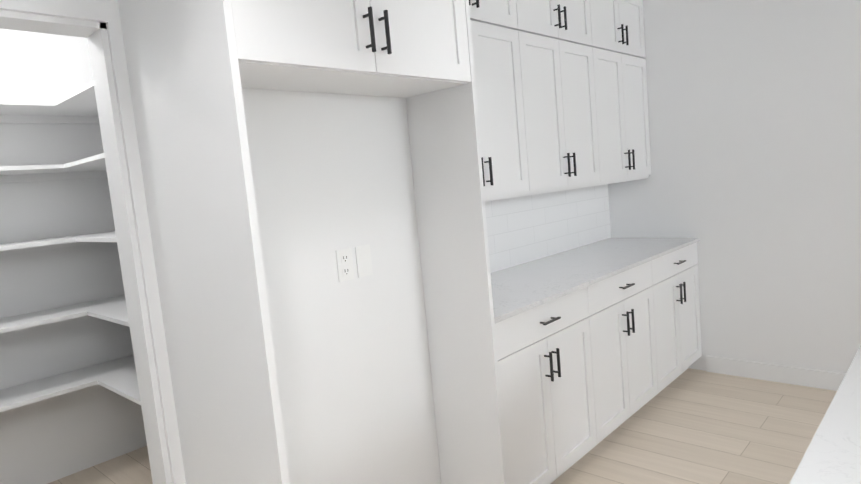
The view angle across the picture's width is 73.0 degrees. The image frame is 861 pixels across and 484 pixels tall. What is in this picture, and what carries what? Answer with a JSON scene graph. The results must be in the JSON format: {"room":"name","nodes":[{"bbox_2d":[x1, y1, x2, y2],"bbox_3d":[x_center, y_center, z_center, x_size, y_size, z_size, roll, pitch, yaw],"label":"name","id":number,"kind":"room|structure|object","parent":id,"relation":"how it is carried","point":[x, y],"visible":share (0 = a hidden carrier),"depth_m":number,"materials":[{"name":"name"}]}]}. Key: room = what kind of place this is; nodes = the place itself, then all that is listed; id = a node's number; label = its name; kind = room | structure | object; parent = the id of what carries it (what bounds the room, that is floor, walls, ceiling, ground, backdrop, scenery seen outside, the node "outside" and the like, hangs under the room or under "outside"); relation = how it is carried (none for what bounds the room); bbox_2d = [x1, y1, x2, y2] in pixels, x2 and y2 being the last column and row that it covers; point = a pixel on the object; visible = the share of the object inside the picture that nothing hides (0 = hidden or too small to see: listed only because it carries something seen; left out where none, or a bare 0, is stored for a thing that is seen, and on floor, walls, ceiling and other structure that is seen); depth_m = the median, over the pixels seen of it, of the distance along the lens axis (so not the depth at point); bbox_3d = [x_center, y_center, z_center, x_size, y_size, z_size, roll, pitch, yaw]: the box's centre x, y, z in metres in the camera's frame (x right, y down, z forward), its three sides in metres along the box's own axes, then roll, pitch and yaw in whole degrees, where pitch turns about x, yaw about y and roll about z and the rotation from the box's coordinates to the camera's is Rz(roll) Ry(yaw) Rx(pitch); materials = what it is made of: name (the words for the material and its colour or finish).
{"room":"kitchen","nodes":[
{"label":"kitchen","id":0,"kind":"room"},
{"bbox_2d":[0,29,146,483],"bbox_3d":[-2.564,0.081,2.785,0.120,2.640,2.270,0,8,43],"label":"wall","id":1,"kind":"structure","parent":0,"point":[48,440],"depth_m":3.22,"materials":[{"name":"white paint"}]},
{"bbox_2d":[242,88,440,483],"bbox_3d":[-0.478,-0.041,2.151,0.300,2.640,0.923,0,8,43],"label":"wall","id":2,"kind":"structure","parent":0,"point":[332,173],"depth_m":2.11,"materials":[{"name":"white paint"}]},
{"bbox_2d":[335,248,354,281],"bbox_3d":[-0.309,0.083,2.109,0.007,0.115,0.070,0,8,43],"label":"outlet","id":3,"kind":"object","parent":2,"relation":"attached to","point":[344,260],"visible":1,"depth_m":2.10,"materials":[{"name":"white plastic"}]},
{"bbox_2d":[355,244,372,277],"bbox_3d":[-0.249,0.070,2.175,0.005,0.115,0.070,0,8,43],"label":"light switch","id":4,"kind":"object","parent":2,"relation":"attached to","point":[363,260],"visible":1,"depth_m":2.17,"materials":[{"name":"white plastic"}]},
{"bbox_2d":[48,368,836,483],"bbox_3d":[1.901,1.273,0.676,9.610,0.080,5.500,0,8,43],"label":"floor","id":5,"kind":"structure","parent":0,"point":[691,426],"depth_m":3.10,"materials":[{"name":"brown wood"}]},
{"bbox_2d":[118,0,506,483],"bbox_3d":[-0.332,-0.038,2.014,0.696,2.638,1.083,0,8,43],"label":"surround","id":6,"kind":"object","parent":5,"relation":"on","point":[194,67],"visible":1,"depth_m":1.75,"materials":[{"name":"white paint"}]},
{"bbox_2d":[495,282,606,483],"bbox_3d":[0.325,0.699,2.787,0.618,0.898,0.830,0,8,43],"label":"base cabinet","id":7,"kind":"object","parent":5,"relation":"on","point":[598,342],"depth_m":2.55,"materials":[{"name":"white paint"}]},
{"bbox_2d":[491,238,698,325],"bbox_3d":[0.789,0.141,3.271,0.633,0.022,2.312,0,8,43],"label":"countertop","id":8,"kind":"structure","parent":7,"relation":"on","point":[521,288],"depth_m":3.11,"materials":[{"name":"white stone"}]},
{"bbox_2d":[599,258,666,435],"bbox_3d":[0.825,0.597,3.325,0.618,0.898,0.890,0,8,43],"label":"base cabinet","id":9,"kind":"object","parent":5,"relation":"on","point":[630,308],"depth_m":3.15,"materials":[{"name":"white paint"}]},
{"bbox_2d":[659,242,701,385],"bbox_3d":[1.324,0.495,3.862,0.618,0.898,0.830,0,8,43],"label":"base cabinet","id":10,"kind":"object","parent":5,"relation":"on","point":[678,272],"depth_m":3.67,"materials":[{"name":"white paint"}]},
{"bbox_2d":[789,346,860,483],"bbox_3d":[1.758,0.789,0.600,2.198,0.920,1.200,0,8,43],"label":"kitchen island","id":11,"kind":"object","parent":5,"relation":"on","point":[832,454],"visible":1,"depth_m":1.06,"materials":[{"name":"white stone"}]},
{"bbox_2d":[608,0,860,373],"bbox_3d":[4.079,-0.418,1.811,7.680,2.640,0.150,0,8,43],"label":"wall","id":12,"kind":"structure","parent":0,"point":[752,182],"depth_m":3.60,"materials":[{"name":"white paint"}]},
{"bbox_2d":[706,356,845,390],"bbox_3d":[4.365,0.848,1.673,6.760,0.110,0.014,0,8,43],"label":"baseboard","id":13,"kind":"structure","parent":12,"relation":"attached to","point":[827,380],"depth_m":3.67,"materials":[{"name":"white paint"}]},
{"bbox_3d":[-0.395,-0.090,2.550,0.120,2.640,4.900,0,8,43],"label":"wall","id":14,"kind":"structure","parent":0,"visible":0},
{"bbox_2d":[0,0,185,483],"bbox_3d":[-1.214,0.341,1.660,0.143,2.120,0.935,0,8,43],"label":"door frame","id":15,"kind":"structure","parent":14,"relation":"attached to","point":[96,24],"depth_m":1.87,"materials":[{"name":"white paint"}]},
{"bbox_2d":[469,0,540,201],"bbox_3d":[0.083,-0.828,2.722,0.334,1.296,0.830,0,8,43],"label":"upper cabinet","id":16,"kind":"object","parent":14,"relation":"attached to","point":[503,65],"depth_m":2.79,"materials":[{"name":"white paint"}]},
{"bbox_2d":[485,184,610,272],"bbox_3d":[0.540,-0.081,3.463,0.008,0.420,2.316,0,8,43],"label":"wall tile","id":17,"kind":"structure","parent":14,"relation":"attached to","point":[524,229],"depth_m":3.64,"materials":[{"name":"white tile"}]},
{"bbox_2d":[529,0,608,193],"bbox_3d":[0.582,-0.930,3.260,0.334,1.296,0.890,0,8,43],"label":"upper cabinet","id":18,"kind":"object","parent":14,"relation":"attached to","point":[561,95],"depth_m":3.21,"materials":[{"name":"white paint"}]},
{"bbox_2d":[597,0,650,183],"bbox_3d":[1.082,-1.032,3.798,0.334,1.296,0.830,0,8,43],"label":"upper cabinet","id":19,"kind":"object","parent":14,"relation":"attached to","point":[623,65],"depth_m":3.73,"materials":[{"name":"white paint"}]}
]}

